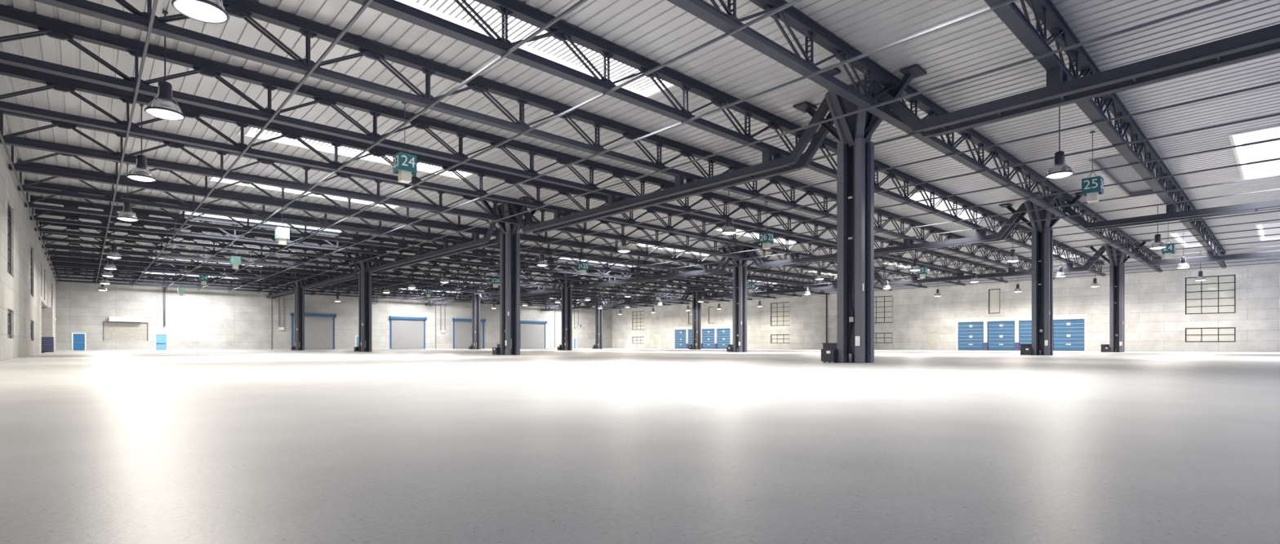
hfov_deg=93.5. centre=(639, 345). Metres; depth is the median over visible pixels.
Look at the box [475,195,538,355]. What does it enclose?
steel column
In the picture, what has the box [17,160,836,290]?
roof truss
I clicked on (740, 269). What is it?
steel column
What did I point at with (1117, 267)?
steel column
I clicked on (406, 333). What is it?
door
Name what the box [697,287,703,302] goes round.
lamp
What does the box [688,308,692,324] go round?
window
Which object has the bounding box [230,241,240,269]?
sign
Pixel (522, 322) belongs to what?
hood
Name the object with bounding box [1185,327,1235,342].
window
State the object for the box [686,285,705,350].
steel column
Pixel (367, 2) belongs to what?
rod
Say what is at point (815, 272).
skylight
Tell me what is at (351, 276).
girder
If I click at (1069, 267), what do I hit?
girder
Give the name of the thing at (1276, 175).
rod
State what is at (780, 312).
window
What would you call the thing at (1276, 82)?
rod
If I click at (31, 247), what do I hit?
window
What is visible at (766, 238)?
sign
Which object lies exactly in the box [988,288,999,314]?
window
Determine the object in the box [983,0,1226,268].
roof truss
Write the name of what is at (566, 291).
steel column
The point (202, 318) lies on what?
wall
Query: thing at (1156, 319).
wall
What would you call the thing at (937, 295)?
lamp
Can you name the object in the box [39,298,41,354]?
trim
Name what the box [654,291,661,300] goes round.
sign
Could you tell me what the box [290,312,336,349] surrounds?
door
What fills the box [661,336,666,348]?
door
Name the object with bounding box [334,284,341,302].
lamp
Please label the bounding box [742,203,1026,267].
girder
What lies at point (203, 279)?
sign
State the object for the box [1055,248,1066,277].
lamp
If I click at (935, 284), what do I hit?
girder
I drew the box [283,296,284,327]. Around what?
conduit pipe
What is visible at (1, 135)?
rod
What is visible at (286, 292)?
girder
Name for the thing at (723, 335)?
door
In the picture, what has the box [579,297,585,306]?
sign
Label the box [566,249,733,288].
girder
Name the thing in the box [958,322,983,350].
door
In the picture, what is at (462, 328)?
door
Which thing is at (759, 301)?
lamp
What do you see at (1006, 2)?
rod
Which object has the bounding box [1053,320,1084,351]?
door
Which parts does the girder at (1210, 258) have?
truss post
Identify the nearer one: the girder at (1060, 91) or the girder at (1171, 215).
the girder at (1060, 91)
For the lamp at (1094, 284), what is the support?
hanging from the ceiling
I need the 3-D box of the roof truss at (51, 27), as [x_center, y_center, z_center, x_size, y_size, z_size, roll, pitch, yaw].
[14.042,-8.717,46.339,88.450,1.515,0.340,0,0,-43]
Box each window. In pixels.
[7,201,11,275]
[7,309,11,338]
[31,247,31,295]
[632,311,644,330]
[632,337,644,344]
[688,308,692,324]
[708,306,714,324]
[770,302,789,326]
[770,334,789,343]
[874,296,892,323]
[874,333,892,343]
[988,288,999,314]
[1185,275,1235,314]
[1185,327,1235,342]
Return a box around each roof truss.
[0,4,1008,283]
[0,62,965,285]
[0,110,927,288]
[8,136,892,290]
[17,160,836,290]
[24,179,828,294]
[30,195,802,297]
[32,0,1054,279]
[35,208,776,298]
[38,221,751,300]
[41,231,729,302]
[44,237,706,302]
[47,244,688,304]
[49,250,671,306]
[51,256,653,306]
[53,261,635,307]
[54,266,622,309]
[56,271,607,310]
[350,0,1105,276]
[666,0,1163,272]
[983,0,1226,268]
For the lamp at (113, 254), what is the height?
2.985 m
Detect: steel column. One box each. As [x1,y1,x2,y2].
[277,271,315,351]
[343,248,385,351]
[460,284,487,349]
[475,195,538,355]
[554,270,579,351]
[590,295,606,349]
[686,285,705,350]
[717,242,759,352]
[793,63,926,363]
[999,191,1083,355]
[1084,240,1151,352]
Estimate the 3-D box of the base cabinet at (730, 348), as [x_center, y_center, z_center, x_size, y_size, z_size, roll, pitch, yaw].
[8.646,0.275,57.331,0.902,0.730,0.750,0,0,-43]
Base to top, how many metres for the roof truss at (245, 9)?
1.515 m
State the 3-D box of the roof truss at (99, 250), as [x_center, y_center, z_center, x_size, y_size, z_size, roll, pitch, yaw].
[-16.284,-8.717,79.122,88.450,1.515,0.340,0,0,-43]
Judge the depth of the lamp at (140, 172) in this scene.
23.53 m
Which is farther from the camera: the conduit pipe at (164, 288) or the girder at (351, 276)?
the conduit pipe at (164, 288)
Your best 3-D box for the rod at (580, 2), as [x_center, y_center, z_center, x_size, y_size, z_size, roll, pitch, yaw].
[-27.251,-7.925,41.882,0.065,0.065,112.500,0,0,-43]
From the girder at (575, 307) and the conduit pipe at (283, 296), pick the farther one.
the girder at (575, 307)
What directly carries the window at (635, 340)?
in the wall at (1156, 319)
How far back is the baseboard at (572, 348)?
88.14 m
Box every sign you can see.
[177,285,184,296]
[199,255,208,284]
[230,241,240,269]
[275,195,289,244]
[371,296,377,304]
[392,102,417,183]
[425,287,431,297]
[491,276,499,288]
[577,249,588,275]
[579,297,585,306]
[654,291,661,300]
[746,281,755,293]
[759,201,773,249]
[917,264,927,278]
[1081,131,1103,203]
[1161,240,1174,258]
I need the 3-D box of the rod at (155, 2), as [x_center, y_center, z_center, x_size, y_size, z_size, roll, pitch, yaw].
[-32.542,-7.925,36.988,0.065,0.065,112.500,0,0,-43]
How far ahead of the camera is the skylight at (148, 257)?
68.19 m
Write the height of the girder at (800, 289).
2.164 m
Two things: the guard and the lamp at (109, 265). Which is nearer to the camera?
the lamp at (109, 265)
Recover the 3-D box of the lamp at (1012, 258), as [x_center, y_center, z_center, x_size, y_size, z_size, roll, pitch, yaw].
[28.997,-7.987,46.835,0.920,2.985,0.920,0,0,-43]
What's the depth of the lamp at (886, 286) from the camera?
69.36 m
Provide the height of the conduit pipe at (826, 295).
9.060 m
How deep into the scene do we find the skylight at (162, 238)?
56.92 m
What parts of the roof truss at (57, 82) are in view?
gusset plate, gusset plate, gusset plate, gusset plate, gusset plate, gusset plate, gusset plate, gusset plate, gusset plate, gusset plate, gusset plate, gusset plate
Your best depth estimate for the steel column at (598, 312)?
112.02 m
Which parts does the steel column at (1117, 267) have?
capital leg, corner post, web plate, web plate, web plate, corner post, capital leg, corner post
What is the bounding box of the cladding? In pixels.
[56,271,611,307]
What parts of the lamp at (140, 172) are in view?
lamp glass, suspension rod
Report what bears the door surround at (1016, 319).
attached to the wall at (1156, 319)
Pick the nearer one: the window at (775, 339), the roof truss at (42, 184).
the roof truss at (42, 184)
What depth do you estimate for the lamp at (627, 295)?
80.60 m
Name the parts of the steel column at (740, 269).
corner post, web plate, web plate, corner post, capital leg, web plate, corner post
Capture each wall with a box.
[0,123,56,361]
[56,279,612,351]
[612,262,1279,351]
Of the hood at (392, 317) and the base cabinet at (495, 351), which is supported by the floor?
the base cabinet at (495, 351)
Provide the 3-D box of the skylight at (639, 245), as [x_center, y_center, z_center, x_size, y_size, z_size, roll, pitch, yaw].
[3.967,-9.575,59.181,10.800,0.290,2.500,0,0,-43]
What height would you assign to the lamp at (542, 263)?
2.985 m
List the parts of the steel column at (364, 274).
corner post, capital leg, corner post, web plate, web plate, corner post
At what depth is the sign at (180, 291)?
76.92 m
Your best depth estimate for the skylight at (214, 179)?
37.30 m
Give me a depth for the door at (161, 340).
82.90 m
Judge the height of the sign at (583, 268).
3.100 m
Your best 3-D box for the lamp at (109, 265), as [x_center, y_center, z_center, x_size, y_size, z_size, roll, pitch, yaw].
[-45.348,-7.987,51.556,0.920,2.985,0.920,0,0,-43]
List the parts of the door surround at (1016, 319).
door post, door post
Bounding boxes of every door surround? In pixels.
[673,325,731,349]
[955,314,1087,351]
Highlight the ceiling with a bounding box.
[0,0,1279,303]
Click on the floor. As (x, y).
(535, 446)
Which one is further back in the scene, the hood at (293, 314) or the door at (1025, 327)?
the hood at (293, 314)
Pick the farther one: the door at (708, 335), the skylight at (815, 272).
the door at (708, 335)
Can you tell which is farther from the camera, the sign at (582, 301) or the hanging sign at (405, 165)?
the sign at (582, 301)
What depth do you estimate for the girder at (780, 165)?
27.53 m
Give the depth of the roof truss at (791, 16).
20.01 m
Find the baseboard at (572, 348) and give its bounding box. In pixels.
[56,347,612,351]
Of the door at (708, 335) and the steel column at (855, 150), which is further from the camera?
the door at (708, 335)
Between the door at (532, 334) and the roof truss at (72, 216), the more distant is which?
the door at (532, 334)
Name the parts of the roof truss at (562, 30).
gusset plate, gusset plate, gusset plate, gusset plate, gusset plate, gusset plate, gusset plate, gusset plate, gusset plate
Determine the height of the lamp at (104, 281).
2.985 m
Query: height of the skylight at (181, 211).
0.290 m
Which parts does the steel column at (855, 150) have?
capital leg, corner post, web plate, web plate, label plate, corner post, capital leg, web plate, corner post, capital leg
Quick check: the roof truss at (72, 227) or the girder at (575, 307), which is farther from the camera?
the girder at (575, 307)
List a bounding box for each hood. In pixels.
[292,313,335,317]
[391,316,426,319]
[453,319,484,321]
[520,320,546,323]
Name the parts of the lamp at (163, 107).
bracket rod, suspension rod, lamp glass, bracket rod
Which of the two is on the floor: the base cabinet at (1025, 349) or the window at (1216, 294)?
the base cabinet at (1025, 349)
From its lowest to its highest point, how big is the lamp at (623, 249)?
2.985 m
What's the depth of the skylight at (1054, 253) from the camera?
62.96 m
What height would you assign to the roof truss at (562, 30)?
1.515 m
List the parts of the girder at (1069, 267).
truss post, truss post, truss post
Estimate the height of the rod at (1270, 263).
0.065 m
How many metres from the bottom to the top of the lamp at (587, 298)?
2.985 m
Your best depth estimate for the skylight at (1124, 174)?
33.83 m
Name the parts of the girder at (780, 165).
truss post, truss post, truss post, truss post, truss post, truss post, truss post, truss post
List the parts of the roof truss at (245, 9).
gusset plate, gusset plate, gusset plate, gusset plate, gusset plate, gusset plate, gusset plate, gusset plate, gusset plate, gusset plate, gusset plate, gusset plate, gusset plate, gusset plate, gusset plate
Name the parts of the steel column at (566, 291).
corner post, web plate, capital leg, corner post, web plate, web plate, corner post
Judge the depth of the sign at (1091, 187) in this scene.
26.53 m
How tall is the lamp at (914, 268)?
2.985 m
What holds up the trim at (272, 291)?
attached to the wall at (202, 318)
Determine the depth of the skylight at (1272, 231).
50.60 m
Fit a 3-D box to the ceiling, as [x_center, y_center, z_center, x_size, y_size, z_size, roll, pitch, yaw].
[-0.040,-9.580,63.920,92.512,0.200,117.900,0,0,-43]
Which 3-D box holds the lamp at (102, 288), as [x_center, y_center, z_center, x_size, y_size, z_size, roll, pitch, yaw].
[-63.859,-7.987,71.567,0.920,2.985,0.920,0,0,-43]
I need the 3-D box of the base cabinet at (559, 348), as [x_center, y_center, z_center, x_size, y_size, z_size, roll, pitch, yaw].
[-10.223,0.275,77.748,0.902,0.730,0.750,0,0,-43]
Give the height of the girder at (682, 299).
2.164 m
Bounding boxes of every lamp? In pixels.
[97,284,107,291]
[99,259,111,284]
[101,269,114,276]
[103,238,117,270]
[106,223,121,258]
[115,163,138,221]
[126,103,156,182]
[144,10,185,120]
[171,0,229,23]
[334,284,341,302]
[382,271,390,293]
[407,265,416,288]
[440,257,448,283]
[537,233,547,266]
[554,296,560,302]
[584,293,591,300]
[617,217,630,253]
[624,289,631,297]
[657,299,662,305]
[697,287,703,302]
[720,217,736,235]
[756,289,762,306]
[803,274,810,295]
[814,249,824,279]
[882,280,891,289]
[909,259,920,271]
[934,289,941,297]
[969,253,979,283]
[1005,233,1019,262]
[1013,284,1022,292]
[1044,106,1074,178]
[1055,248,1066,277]
[1089,262,1100,287]
[1148,205,1166,249]
[1176,233,1191,268]
[1194,251,1206,280]
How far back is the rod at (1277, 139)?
30.98 m
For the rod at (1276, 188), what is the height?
0.065 m
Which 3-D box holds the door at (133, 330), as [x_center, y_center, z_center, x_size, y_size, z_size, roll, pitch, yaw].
[-68.465,-2.185,80.213,4.600,3.150,0.650,0,0,-43]
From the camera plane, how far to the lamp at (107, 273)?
56.69 m
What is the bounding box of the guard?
[41,306,53,352]
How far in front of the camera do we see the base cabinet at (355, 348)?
60.48 m
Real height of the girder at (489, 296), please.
2.164 m
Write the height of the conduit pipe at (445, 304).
5.560 m
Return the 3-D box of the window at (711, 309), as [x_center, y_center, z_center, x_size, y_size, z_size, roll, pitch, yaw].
[13.830,-5.850,116.290,0.080,3.180,1.450,0,0,-43]
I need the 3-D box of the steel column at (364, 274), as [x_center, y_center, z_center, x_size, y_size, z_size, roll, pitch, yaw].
[-27.630,-4.415,60.535,3.974,10.110,3.974,0,0,2]
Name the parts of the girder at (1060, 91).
truss post, truss post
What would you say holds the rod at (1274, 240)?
attached to the roof truss at (1020, 24)
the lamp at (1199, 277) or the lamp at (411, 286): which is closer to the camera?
the lamp at (1199, 277)
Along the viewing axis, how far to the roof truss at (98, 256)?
64.42 m
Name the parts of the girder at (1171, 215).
truss post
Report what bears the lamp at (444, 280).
hanging from the ceiling
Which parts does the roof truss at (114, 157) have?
gusset plate, gusset plate, gusset plate, gusset plate, gusset plate, gusset plate, gusset plate, gusset plate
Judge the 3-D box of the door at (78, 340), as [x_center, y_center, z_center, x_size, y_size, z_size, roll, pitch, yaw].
[-72.011,-0.485,77.280,1.350,2.250,0.180,0,0,-43]
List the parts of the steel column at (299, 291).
corner post, corner post, capital leg, web plate, web plate, corner post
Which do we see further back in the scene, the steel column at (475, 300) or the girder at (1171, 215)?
the steel column at (475, 300)
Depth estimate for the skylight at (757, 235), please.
52.40 m
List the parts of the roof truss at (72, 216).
gusset plate, gusset plate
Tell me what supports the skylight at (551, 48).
attached to the ceiling
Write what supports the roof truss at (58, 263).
attached to the ceiling
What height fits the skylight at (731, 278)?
0.290 m
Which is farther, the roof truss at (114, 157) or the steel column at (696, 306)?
the steel column at (696, 306)
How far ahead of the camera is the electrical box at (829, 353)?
22.27 m
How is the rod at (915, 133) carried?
attached to the roof truss at (111, 180)
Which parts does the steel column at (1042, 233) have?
capital leg, corner post, web plate, web plate, web plate, corner post, capital leg, corner post, capital leg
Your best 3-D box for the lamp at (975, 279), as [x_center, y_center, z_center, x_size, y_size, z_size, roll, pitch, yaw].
[34.573,-7.987,62.264,0.920,2.985,0.920,0,0,-43]
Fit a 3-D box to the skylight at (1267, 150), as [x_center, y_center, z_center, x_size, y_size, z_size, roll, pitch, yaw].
[31.130,-9.575,29.818,10.800,0.290,2.300,0,0,-43]
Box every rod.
[0,130,58,283]
[95,0,158,284]
[132,0,373,286]
[165,0,587,288]
[199,0,802,289]
[229,0,1017,291]
[257,0,1231,293]
[304,132,919,289]
[311,80,1279,295]
[334,112,1279,297]
[371,137,1279,296]
[380,158,1279,299]
[402,174,1279,300]
[424,188,1279,301]
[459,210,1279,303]
[467,224,1080,299]
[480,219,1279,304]
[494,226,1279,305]
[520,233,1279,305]
[526,240,1279,306]
[541,245,1279,307]
[555,250,1279,308]
[589,258,1279,309]
[591,264,1148,307]
[602,262,1279,310]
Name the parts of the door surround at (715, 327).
door post, door post, door post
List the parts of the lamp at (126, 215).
lamp glass, suspension rod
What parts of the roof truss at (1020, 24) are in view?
gusset plate, gusset plate, gusset plate, gusset plate, gusset plate, gusset plate, gusset plate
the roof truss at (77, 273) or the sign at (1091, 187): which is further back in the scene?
the roof truss at (77, 273)
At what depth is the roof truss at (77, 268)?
83.39 m
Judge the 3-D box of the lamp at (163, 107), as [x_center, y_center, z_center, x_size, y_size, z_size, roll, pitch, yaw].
[-13.487,-7.987,17.098,0.920,2.985,0.920,0,0,-43]
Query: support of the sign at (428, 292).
hanging from the ceiling
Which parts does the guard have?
panel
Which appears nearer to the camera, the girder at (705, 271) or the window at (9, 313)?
the window at (9, 313)
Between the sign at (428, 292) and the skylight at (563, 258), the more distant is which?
the sign at (428, 292)
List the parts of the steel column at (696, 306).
corner post, web plate, corner post, web plate, corner post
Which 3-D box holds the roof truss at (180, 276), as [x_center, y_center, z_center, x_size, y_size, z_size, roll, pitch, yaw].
[-29.761,-8.717,93.692,88.450,1.515,0.340,0,0,-43]
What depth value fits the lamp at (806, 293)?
77.20 m
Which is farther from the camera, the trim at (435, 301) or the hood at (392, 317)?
the trim at (435, 301)
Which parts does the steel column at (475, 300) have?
corner post, web plate, corner post, web plate, web plate, corner post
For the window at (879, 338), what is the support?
in the wall at (1156, 319)
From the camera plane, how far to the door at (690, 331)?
120.21 m
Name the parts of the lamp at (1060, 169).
suspension rod, lamp glass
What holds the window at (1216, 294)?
in the wall at (1156, 319)
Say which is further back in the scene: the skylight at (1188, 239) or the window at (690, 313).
the window at (690, 313)
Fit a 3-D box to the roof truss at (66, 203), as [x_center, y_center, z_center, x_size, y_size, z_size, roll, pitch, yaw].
[-6.175,-8.717,68.195,88.450,1.515,0.340,0,0,-43]
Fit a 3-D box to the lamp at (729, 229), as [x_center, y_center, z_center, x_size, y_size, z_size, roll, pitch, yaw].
[5.190,-7.987,35.152,0.920,2.985,0.920,0,0,-43]
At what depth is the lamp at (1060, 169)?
23.08 m
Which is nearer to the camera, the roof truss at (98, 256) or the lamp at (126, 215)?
the lamp at (126, 215)
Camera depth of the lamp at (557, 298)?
91.58 m
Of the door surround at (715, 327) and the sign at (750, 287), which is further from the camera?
the door surround at (715, 327)
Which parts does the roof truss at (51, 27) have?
gusset plate, gusset plate, gusset plate, gusset plate, gusset plate, gusset plate, gusset plate, gusset plate, gusset plate, gusset plate, gusset plate, gusset plate, gusset plate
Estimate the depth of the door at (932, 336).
85.93 m
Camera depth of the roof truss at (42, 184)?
43.90 m
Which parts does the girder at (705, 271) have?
truss post, truss post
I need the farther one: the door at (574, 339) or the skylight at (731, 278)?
the door at (574, 339)
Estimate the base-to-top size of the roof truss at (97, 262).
1.515 m
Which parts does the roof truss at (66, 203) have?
gusset plate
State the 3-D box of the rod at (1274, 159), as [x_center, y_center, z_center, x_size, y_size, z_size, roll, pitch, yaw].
[-6.086,-7.925,61.461,0.065,0.065,112.500,0,0,-43]
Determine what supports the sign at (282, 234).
hanging from the ceiling
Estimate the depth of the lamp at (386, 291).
74.75 m
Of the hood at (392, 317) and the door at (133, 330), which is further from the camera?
the hood at (392, 317)
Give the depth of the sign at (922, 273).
56.73 m
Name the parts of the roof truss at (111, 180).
gusset plate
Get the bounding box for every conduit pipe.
[163,278,165,326]
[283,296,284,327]
[444,304,445,329]
[826,294,826,343]
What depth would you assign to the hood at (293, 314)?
95.87 m
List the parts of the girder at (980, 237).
truss post, truss post, truss post, truss post, truss post, truss post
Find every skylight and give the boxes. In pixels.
[148,257,263,266]
[162,238,297,252]
[178,210,342,233]
[204,177,399,208]
[236,127,474,179]
[395,0,675,97]
[559,257,636,267]
[631,243,709,256]
[713,226,795,244]
[731,278,780,284]
[804,271,836,276]
[880,262,929,271]
[902,191,982,219]
[1053,246,1079,258]
[1088,151,1168,195]
[1168,230,1210,248]
[1228,124,1279,179]
[1254,222,1279,241]
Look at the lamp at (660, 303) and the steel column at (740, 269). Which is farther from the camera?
the lamp at (660, 303)
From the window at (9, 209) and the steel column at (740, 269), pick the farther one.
the steel column at (740, 269)
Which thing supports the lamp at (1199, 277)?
hanging from the ceiling
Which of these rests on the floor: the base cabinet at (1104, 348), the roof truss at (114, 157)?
the base cabinet at (1104, 348)
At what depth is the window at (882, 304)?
91.32 m
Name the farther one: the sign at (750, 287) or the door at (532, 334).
the door at (532, 334)
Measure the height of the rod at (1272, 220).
0.065 m
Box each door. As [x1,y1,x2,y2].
[71,333,85,351]
[102,316,148,341]
[154,333,168,350]
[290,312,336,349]
[355,335,358,346]
[389,315,426,349]
[452,318,485,349]
[520,320,546,348]
[573,337,576,348]
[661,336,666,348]
[675,329,685,348]
[688,329,692,348]
[702,329,714,348]
[717,328,730,348]
[927,332,937,350]
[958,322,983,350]
[987,321,1014,350]
[1019,321,1031,350]
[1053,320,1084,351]
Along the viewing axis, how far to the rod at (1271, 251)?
64.20 m
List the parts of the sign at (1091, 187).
suspension rod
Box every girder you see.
[266,286,295,298]
[299,261,358,289]
[364,207,502,272]
[425,289,472,306]
[475,275,561,299]
[509,97,834,234]
[541,300,594,311]
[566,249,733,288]
[598,287,692,306]
[616,256,1279,308]
[697,283,836,298]
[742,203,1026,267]
[868,23,1279,137]
[874,245,1105,285]
[1054,198,1279,230]
[1128,244,1279,266]
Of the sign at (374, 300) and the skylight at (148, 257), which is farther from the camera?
the sign at (374, 300)
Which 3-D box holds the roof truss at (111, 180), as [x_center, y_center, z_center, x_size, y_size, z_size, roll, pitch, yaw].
[3.933,-8.717,57.267,88.450,1.515,0.340,0,0,-43]
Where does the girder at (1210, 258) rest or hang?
attached to the steel column at (1117, 267)
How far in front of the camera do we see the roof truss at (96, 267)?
72.70 m
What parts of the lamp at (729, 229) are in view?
lamp glass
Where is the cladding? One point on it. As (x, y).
(58, 272)
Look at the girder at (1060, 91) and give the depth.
16.84 m
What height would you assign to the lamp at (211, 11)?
2.985 m
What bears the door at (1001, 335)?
in the wall at (1156, 319)
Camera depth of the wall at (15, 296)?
32.28 m
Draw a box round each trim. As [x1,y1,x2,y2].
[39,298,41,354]
[271,290,272,350]
[435,301,435,349]
[554,307,555,348]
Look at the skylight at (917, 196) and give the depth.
41.19 m
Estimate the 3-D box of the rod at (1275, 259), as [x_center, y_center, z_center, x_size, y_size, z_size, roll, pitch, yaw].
[25.662,-7.925,90.829,0.065,0.065,112.500,0,0,-43]
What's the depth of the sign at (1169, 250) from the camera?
43.77 m
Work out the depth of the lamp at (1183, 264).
50.70 m
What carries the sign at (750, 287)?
hanging from the ceiling
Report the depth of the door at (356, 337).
100.22 m
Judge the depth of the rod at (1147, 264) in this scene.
61.68 m
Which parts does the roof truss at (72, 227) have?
gusset plate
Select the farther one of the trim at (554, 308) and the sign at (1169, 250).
the trim at (554, 308)
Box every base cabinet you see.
[353,344,358,351]
[492,344,500,355]
[557,345,561,351]
[726,344,733,352]
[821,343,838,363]
[1020,344,1032,355]
[1100,344,1110,352]
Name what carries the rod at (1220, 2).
attached to the roof truss at (111, 180)
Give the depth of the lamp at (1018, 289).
73.32 m
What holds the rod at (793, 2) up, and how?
attached to the roof truss at (111, 180)
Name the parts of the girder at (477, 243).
truss post, truss post, truss post, truss post, truss post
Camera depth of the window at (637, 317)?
131.71 m
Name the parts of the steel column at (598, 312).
corner post, web plate, corner post, web plate, corner post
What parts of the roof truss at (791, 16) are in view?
gusset plate, gusset plate, gusset plate, gusset plate, gusset plate, gusset plate, gusset plate, gusset plate, gusset plate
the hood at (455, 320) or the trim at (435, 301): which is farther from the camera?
the hood at (455, 320)
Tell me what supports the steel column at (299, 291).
on the floor
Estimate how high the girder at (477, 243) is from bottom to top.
2.164 m
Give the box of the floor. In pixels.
[0,348,1279,543]
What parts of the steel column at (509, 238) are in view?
capital leg, corner post, web plate, capital leg, corner post, web plate, web plate, corner post, capital leg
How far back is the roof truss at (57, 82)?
26.91 m
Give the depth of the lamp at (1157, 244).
40.34 m
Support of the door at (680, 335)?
in the wall at (1156, 319)
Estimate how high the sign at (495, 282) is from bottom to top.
3.100 m
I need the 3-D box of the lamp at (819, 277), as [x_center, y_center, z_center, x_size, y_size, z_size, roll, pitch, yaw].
[17.784,-7.987,59.634,0.920,2.985,0.920,0,0,-43]
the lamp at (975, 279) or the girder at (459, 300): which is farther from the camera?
the girder at (459, 300)
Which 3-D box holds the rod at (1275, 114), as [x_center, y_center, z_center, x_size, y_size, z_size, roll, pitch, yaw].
[-11.377,-7.925,56.566,0.065,0.065,112.500,0,0,-43]
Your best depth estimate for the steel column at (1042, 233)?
38.83 m
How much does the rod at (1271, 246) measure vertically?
0.065 m
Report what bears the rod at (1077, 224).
attached to the roof truss at (111, 180)
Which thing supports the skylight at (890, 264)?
attached to the ceiling
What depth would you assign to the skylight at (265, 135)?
29.45 m

